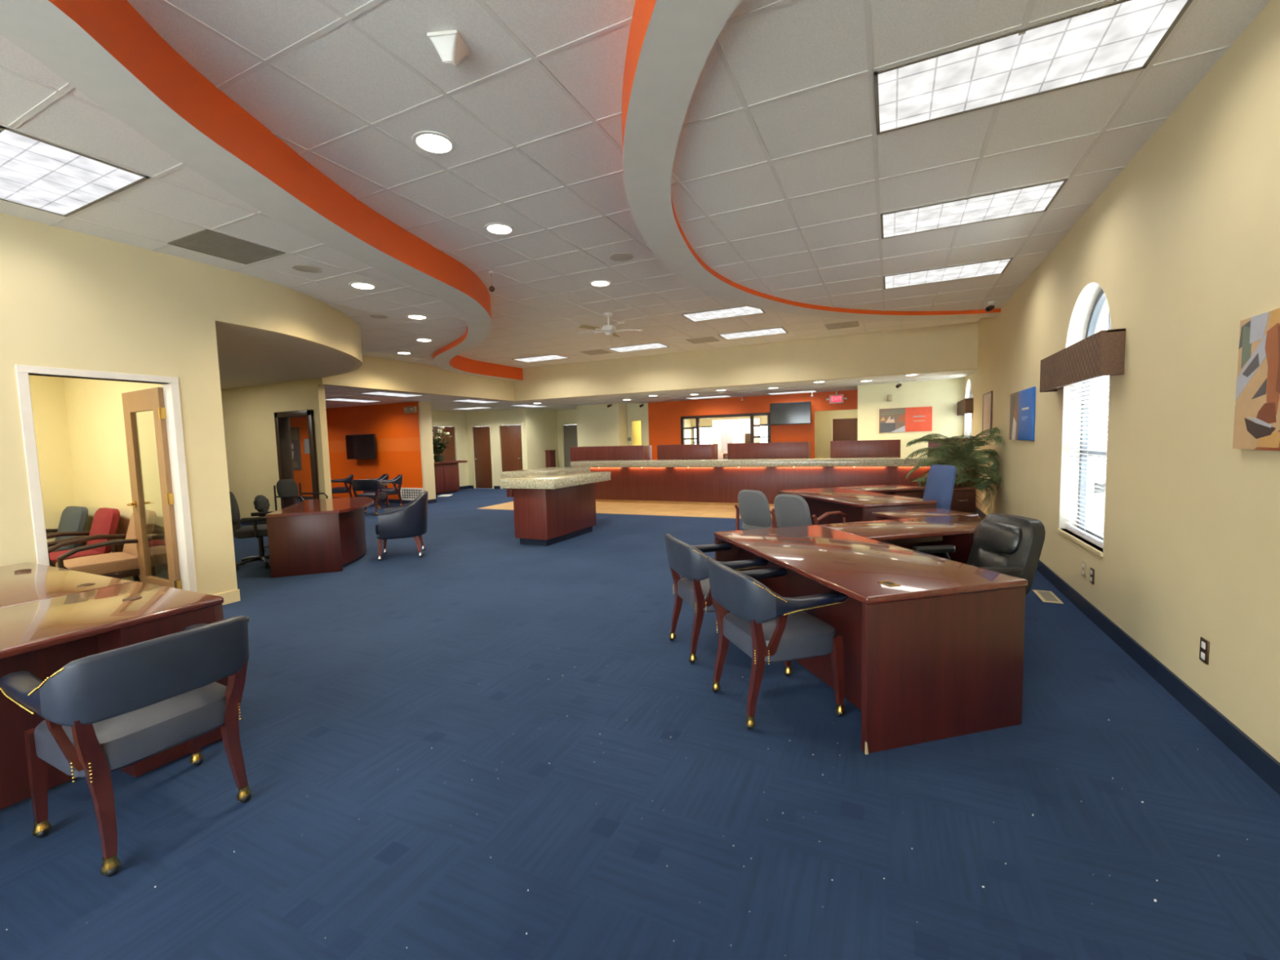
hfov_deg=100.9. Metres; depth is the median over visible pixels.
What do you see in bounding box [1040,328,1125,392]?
window valance
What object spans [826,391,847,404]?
exit sign
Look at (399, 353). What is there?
recessed light
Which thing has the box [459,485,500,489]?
baseboard
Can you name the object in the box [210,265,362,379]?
wall
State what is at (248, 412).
wall
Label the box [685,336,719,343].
ceiling vent
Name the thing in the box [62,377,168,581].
wall
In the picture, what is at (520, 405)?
recessed light
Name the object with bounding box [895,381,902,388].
security camera
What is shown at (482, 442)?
door
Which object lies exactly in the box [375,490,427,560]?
barrel chair
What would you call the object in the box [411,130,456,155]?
recessed light
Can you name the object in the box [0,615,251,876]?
chair
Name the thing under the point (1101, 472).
ground
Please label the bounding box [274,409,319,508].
door frame
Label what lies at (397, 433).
wall
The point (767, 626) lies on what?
chair
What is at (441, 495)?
paper sheet
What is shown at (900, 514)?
office desk
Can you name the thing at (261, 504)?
chair
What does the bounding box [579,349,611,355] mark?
ceiling vent
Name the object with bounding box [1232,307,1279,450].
canvas
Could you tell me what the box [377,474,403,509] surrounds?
chair
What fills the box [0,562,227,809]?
office desk
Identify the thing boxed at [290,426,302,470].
canvas
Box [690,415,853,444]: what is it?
wall
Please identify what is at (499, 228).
recessed light
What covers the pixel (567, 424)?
trim
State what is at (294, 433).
print
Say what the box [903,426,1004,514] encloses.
potted palm
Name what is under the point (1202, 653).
socket
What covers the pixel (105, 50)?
ceiling soffit
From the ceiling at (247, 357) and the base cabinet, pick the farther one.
the base cabinet
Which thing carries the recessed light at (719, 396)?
in the ceiling at (438, 402)
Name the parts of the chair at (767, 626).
leg, backrest, leg, armrest, nail trim, seat, leg, armrest, nail trim, leg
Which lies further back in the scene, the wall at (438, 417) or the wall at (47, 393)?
the wall at (438, 417)
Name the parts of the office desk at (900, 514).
leg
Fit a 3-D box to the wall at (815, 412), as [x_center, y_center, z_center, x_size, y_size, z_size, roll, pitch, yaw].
[5.167,-1.136,15.668,0.120,2.600,3.380,0,5,25]
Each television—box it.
[345,433,376,459]
[769,401,811,425]
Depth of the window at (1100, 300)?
4.67 m
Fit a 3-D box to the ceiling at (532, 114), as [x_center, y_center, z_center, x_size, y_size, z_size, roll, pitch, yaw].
[-1.715,-2.327,5.184,10.530,0.034,14.640,0,5,25]
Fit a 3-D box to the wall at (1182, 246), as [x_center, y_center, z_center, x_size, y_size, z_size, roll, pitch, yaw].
[4.576,-0.912,6.077,0.240,3.600,21.400,0,5,25]
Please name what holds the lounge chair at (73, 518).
on the floor
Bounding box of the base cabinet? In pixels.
[434,460,466,494]
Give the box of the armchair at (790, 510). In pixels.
[769,493,847,528]
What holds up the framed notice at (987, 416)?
attached to the wall at (1182, 246)
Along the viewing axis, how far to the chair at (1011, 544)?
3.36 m
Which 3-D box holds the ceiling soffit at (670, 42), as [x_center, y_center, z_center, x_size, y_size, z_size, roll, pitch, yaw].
[1.902,-2.237,4.637,3.454,0.285,8.728,0,5,25]
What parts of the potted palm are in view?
frond stem, frond stem, frond stem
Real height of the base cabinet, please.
0.985 m
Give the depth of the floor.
2.12 m
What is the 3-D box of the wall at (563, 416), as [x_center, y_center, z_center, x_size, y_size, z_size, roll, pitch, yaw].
[-2.107,-1.127,18.172,1.870,2.600,0.120,0,5,25]
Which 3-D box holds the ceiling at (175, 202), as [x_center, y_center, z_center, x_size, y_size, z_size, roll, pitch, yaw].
[-4.161,-2.058,5.412,4.123,0.034,14.245,-1,4,4]
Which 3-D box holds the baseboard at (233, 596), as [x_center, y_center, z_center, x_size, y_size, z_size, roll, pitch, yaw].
[-5.235,1.366,2.438,0.012,0.115,6.110,0,5,25]
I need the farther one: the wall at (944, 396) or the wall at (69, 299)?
the wall at (944, 396)
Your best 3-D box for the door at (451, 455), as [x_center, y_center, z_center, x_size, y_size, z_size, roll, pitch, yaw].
[-6.310,-0.682,17.111,0.086,2.077,0.930,0,5,25]
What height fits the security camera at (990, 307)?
0.144 m
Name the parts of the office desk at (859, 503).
modesty panel, panel, drawer, panel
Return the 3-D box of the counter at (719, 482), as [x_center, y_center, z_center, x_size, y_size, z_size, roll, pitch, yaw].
[2.202,0.032,11.796,8.890,1.000,1.270,0,5,25]
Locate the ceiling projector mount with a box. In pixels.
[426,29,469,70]
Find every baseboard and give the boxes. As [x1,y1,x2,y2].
[215,589,240,604]
[240,519,259,524]
[295,496,436,503]
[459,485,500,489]
[975,506,1279,795]
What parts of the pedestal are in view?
drawer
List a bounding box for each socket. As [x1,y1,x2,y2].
[1200,640,1205,648]
[1200,651,1204,660]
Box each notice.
[303,439,309,453]
[982,391,992,438]
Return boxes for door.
[121,386,182,589]
[432,426,455,461]
[472,426,492,488]
[500,424,522,488]
[563,424,577,466]
[832,417,857,440]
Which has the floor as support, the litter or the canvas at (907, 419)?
the litter
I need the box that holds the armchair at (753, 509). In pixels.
[734,489,777,530]
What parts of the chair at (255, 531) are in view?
backrest, seat, armrest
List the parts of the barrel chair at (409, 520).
seat, leg, leg, backrest, leg, leg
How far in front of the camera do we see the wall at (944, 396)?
11.67 m
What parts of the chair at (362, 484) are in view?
leg, backrest, seat, leg, armrest, leg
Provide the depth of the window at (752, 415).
14.83 m
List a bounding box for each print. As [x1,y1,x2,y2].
[290,429,298,467]
[1008,391,1028,439]
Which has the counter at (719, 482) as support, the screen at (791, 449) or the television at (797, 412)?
the screen at (791, 449)
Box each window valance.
[956,397,973,415]
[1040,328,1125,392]
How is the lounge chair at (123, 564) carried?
on the floor
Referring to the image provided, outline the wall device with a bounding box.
[887,394,892,400]
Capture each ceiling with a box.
[0,35,467,366]
[127,0,981,368]
[215,322,356,390]
[324,368,976,411]
[671,0,1271,311]
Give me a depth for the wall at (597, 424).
16.02 m
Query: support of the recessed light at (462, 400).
in the ceiling at (438, 402)
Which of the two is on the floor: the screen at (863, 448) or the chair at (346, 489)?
the chair at (346, 489)
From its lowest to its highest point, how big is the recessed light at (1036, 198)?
0.028 m
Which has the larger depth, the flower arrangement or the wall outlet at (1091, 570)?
the flower arrangement
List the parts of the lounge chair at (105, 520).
armrest, seat, armrest, backrest, leg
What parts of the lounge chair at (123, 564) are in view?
armrest, seat, armrest, seat rail, leg, backrest, leg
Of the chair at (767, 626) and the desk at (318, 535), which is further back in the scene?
the desk at (318, 535)
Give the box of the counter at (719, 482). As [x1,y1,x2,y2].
[570,457,976,506]
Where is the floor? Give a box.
[0,488,1279,959]
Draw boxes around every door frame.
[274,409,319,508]
[470,424,493,488]
[497,422,524,488]
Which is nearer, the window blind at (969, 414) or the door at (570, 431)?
the window blind at (969, 414)
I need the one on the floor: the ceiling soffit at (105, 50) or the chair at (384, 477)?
the chair at (384, 477)
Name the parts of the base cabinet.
door, door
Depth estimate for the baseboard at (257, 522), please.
10.52 m
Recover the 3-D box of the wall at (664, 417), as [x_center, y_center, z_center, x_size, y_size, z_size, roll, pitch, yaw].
[2.652,-1.014,14.928,6.610,2.600,0.120,0,5,25]
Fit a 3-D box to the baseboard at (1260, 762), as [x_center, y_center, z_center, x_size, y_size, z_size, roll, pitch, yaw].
[3.440,1.019,4.008,0.014,0.115,16.400,0,5,25]
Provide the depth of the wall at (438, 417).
17.66 m
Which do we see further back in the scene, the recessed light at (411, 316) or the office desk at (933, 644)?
the recessed light at (411, 316)
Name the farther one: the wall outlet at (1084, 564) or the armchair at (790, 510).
the armchair at (790, 510)
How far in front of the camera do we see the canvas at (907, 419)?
11.71 m
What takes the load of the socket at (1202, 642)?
attached to the wall outlet at (1204, 644)
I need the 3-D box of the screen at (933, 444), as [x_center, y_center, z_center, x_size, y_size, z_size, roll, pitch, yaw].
[6.025,-0.517,10.315,0.740,0.590,0.490,0,5,25]
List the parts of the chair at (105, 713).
nail trim, armrest, leg, nail trim, nail trim, nail trim, leg, seat, backrest, leg, armrest, leg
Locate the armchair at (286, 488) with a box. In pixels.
[273,479,328,511]
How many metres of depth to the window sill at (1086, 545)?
4.27 m
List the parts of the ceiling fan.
blade, blade, motor, blade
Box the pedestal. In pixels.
[918,484,976,513]
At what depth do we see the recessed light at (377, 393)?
11.30 m
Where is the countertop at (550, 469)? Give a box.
[500,466,590,478]
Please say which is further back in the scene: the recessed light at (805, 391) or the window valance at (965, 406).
the recessed light at (805, 391)
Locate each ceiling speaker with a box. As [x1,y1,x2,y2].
[291,264,323,273]
[369,314,387,319]
[608,252,633,261]
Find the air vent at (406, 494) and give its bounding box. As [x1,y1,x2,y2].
[400,487,423,500]
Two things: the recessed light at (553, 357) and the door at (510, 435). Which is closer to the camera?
the recessed light at (553, 357)
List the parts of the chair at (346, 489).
armrest, seat, leg, backrest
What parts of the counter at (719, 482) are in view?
light strip, light strip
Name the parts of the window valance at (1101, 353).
panel, panel, panel, panel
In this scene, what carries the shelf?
on the floor
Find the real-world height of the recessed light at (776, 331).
0.028 m
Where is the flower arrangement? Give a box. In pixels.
[431,426,452,462]
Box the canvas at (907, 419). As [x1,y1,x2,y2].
[879,406,932,432]
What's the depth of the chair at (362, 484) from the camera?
11.42 m
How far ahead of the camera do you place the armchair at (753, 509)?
6.13 m
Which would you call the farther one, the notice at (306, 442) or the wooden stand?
the wooden stand
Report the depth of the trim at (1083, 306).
4.77 m
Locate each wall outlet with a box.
[1081,560,1086,577]
[1089,567,1094,584]
[1199,636,1209,664]
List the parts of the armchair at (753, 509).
leg, seat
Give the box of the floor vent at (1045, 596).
[1032,589,1063,604]
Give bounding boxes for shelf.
[723,453,727,458]
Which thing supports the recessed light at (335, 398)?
in the ceiling at (438, 402)
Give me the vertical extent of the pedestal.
0.710 m
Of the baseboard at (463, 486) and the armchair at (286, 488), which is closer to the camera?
the armchair at (286, 488)
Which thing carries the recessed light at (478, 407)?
in the ceiling at (438, 402)
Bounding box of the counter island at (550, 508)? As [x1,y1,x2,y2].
[499,471,610,546]
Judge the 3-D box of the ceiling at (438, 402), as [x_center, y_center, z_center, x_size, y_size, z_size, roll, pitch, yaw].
[-2.072,-2.165,14.392,19.110,0.034,12.100,0,5,25]
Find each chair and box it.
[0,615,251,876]
[45,506,88,551]
[46,507,121,578]
[48,509,155,582]
[229,491,274,570]
[253,494,270,551]
[330,474,353,497]
[351,479,388,515]
[363,473,390,507]
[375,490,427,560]
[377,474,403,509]
[664,533,768,663]
[706,557,847,729]
[912,512,1045,595]
[923,464,956,510]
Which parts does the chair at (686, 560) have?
leg, backrest, leg, seat, armrest, armrest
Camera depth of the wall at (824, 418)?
15.59 m
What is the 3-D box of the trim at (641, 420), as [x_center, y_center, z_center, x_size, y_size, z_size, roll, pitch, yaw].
[-0.058,-0.787,16.229,0.380,2.100,0.145,0,5,25]
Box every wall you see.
[0,213,237,595]
[28,374,75,542]
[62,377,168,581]
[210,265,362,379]
[221,378,332,519]
[289,401,435,499]
[316,355,516,401]
[431,409,468,486]
[465,408,529,485]
[514,321,978,401]
[527,408,558,469]
[556,408,577,466]
[576,403,641,446]
[626,390,857,459]
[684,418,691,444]
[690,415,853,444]
[814,411,817,457]
[817,408,857,457]
[857,377,964,457]
[963,0,1279,762]
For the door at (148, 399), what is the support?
in the wall at (69, 299)
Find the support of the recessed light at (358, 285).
in the ceiling at (175, 202)
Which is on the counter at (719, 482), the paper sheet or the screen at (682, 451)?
the screen at (682, 451)
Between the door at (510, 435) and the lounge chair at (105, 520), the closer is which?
the lounge chair at (105, 520)
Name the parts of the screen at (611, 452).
return panel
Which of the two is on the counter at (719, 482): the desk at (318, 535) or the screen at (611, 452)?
the screen at (611, 452)
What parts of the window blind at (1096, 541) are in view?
rail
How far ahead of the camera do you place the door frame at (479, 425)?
17.79 m
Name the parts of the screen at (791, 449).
return panel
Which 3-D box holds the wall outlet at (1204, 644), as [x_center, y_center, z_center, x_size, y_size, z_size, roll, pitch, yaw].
[2.780,0.842,2.607,0.011,0.116,0.072,0,5,25]
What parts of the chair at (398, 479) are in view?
armrest, seat, armrest, backrest, leg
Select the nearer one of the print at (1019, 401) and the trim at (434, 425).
the print at (1019, 401)
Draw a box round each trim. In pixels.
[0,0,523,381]
[14,364,197,591]
[431,424,457,461]
[560,422,577,466]
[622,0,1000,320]
[631,419,642,445]
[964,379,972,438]
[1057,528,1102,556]
[1058,281,1111,552]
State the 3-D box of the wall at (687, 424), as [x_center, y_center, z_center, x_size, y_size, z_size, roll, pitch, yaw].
[1.102,-1.174,17.646,0.120,2.600,3.480,0,5,25]
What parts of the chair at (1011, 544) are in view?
armrest, backrest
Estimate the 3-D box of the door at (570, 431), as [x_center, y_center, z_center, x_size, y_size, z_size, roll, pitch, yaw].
[-2.268,-0.869,18.245,0.800,2.067,0.086,0,5,25]
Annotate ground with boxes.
[1092,468,1106,531]
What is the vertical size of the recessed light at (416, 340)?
0.028 m
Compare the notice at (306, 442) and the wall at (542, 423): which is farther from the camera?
the wall at (542, 423)
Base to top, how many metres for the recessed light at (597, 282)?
0.028 m
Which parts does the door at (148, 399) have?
handle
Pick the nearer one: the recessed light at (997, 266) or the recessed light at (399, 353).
the recessed light at (997, 266)
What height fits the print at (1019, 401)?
0.580 m
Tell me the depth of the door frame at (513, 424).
17.28 m
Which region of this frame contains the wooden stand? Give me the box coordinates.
[544,449,555,467]
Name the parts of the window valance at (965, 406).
panel, panel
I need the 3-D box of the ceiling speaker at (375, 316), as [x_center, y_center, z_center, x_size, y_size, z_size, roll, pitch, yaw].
[-3.494,-2.182,7.073,0.220,0.011,0.220,0,5,25]
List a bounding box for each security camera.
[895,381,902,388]
[985,300,995,311]
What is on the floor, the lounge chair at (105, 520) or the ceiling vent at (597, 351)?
the lounge chair at (105, 520)
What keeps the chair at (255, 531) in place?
on the floor
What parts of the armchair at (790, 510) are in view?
leg, backrest, leg, armrest, leg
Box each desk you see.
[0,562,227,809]
[265,496,373,577]
[714,514,1027,754]
[777,484,937,524]
[871,507,978,520]
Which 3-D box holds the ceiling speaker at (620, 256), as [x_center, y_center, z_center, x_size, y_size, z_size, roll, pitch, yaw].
[-0.200,-2.386,5.660,0.260,0.011,0.260,0,5,25]
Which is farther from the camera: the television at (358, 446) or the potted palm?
the television at (358, 446)
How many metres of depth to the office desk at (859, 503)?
6.31 m
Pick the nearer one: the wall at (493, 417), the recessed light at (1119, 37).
the recessed light at (1119, 37)
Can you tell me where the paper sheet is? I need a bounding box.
[437,494,452,497]
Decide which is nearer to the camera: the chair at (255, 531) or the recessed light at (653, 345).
the chair at (255, 531)
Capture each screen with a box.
[569,445,652,461]
[657,444,718,459]
[727,441,811,458]
[830,439,900,457]
[928,437,972,457]
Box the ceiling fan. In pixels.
[578,312,643,337]
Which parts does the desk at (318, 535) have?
panel, modesty panel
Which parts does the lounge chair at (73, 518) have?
armrest, seat, leg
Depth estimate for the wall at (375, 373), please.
11.14 m
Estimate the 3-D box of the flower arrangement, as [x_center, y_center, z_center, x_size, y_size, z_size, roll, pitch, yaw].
[-6.212,-1.087,16.131,0.827,1.070,0.885,0,5,25]
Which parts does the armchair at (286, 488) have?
backrest, frame, frame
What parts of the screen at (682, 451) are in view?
return panel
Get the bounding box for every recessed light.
[0,125,149,217]
[324,397,382,402]
[348,281,377,289]
[360,391,425,397]
[396,351,412,354]
[406,314,427,319]
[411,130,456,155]
[415,338,432,342]
[451,399,500,403]
[452,406,494,409]
[484,222,514,235]
[508,404,548,407]
[512,354,568,362]
[589,280,611,286]
[607,342,669,352]
[680,306,764,321]
[683,395,732,399]
[718,327,787,339]
[765,390,817,395]
[873,0,1192,134]
[880,178,1068,239]
[883,257,1013,289]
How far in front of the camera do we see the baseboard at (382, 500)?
13.94 m
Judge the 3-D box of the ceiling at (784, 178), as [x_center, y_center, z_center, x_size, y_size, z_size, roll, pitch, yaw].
[2.001,-2.163,4.617,3.330,0.034,8.366,0,5,25]
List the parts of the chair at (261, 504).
backrest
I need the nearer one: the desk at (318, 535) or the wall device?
the desk at (318, 535)
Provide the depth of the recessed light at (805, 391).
13.59 m
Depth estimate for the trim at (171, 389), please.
4.51 m
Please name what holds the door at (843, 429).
in the wall at (824, 418)
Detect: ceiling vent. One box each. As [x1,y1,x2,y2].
[167,228,285,264]
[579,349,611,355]
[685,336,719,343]
[824,320,859,329]
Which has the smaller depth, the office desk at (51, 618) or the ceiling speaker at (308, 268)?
the office desk at (51, 618)
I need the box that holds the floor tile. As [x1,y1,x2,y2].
[478,501,980,518]
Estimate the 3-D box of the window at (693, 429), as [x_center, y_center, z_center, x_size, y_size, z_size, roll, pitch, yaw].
[2.283,-1.362,18.946,0.800,1.120,0.060,0,5,25]
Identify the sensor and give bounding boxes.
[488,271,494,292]
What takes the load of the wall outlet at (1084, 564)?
attached to the wall at (1182, 246)
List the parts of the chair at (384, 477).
backrest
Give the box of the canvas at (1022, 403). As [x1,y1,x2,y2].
[1008,386,1035,440]
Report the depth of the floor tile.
11.21 m
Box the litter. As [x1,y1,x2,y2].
[6,675,1248,947]
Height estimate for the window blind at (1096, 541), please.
1.373 m
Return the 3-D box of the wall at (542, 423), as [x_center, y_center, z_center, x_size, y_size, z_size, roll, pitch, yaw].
[-3.271,-1.065,17.758,0.120,2.600,1.630,0,5,25]
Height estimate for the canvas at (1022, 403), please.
0.580 m
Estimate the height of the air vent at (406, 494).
0.320 m
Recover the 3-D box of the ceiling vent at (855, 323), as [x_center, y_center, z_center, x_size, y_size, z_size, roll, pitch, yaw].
[3.622,-2.774,9.476,0.550,0.017,0.500,0,5,25]
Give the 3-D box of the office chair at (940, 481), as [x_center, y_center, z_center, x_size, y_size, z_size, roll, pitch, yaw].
[3.368,0.365,6.385,0.691,1.069,0.632,-2,4,-8]
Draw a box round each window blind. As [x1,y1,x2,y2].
[965,413,971,436]
[1065,375,1109,548]
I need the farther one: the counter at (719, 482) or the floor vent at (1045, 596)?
the counter at (719, 482)
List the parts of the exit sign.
panel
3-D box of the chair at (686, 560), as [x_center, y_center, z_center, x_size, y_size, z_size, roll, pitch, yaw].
[0.509,0.780,3.690,0.578,0.792,0.657,-3,4,-15]
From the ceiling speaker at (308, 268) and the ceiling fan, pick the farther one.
the ceiling fan
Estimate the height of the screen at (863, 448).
0.590 m
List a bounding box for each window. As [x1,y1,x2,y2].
[680,412,770,459]
[692,426,712,444]
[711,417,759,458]
[1077,289,1111,540]
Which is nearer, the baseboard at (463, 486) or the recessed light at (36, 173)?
the recessed light at (36, 173)

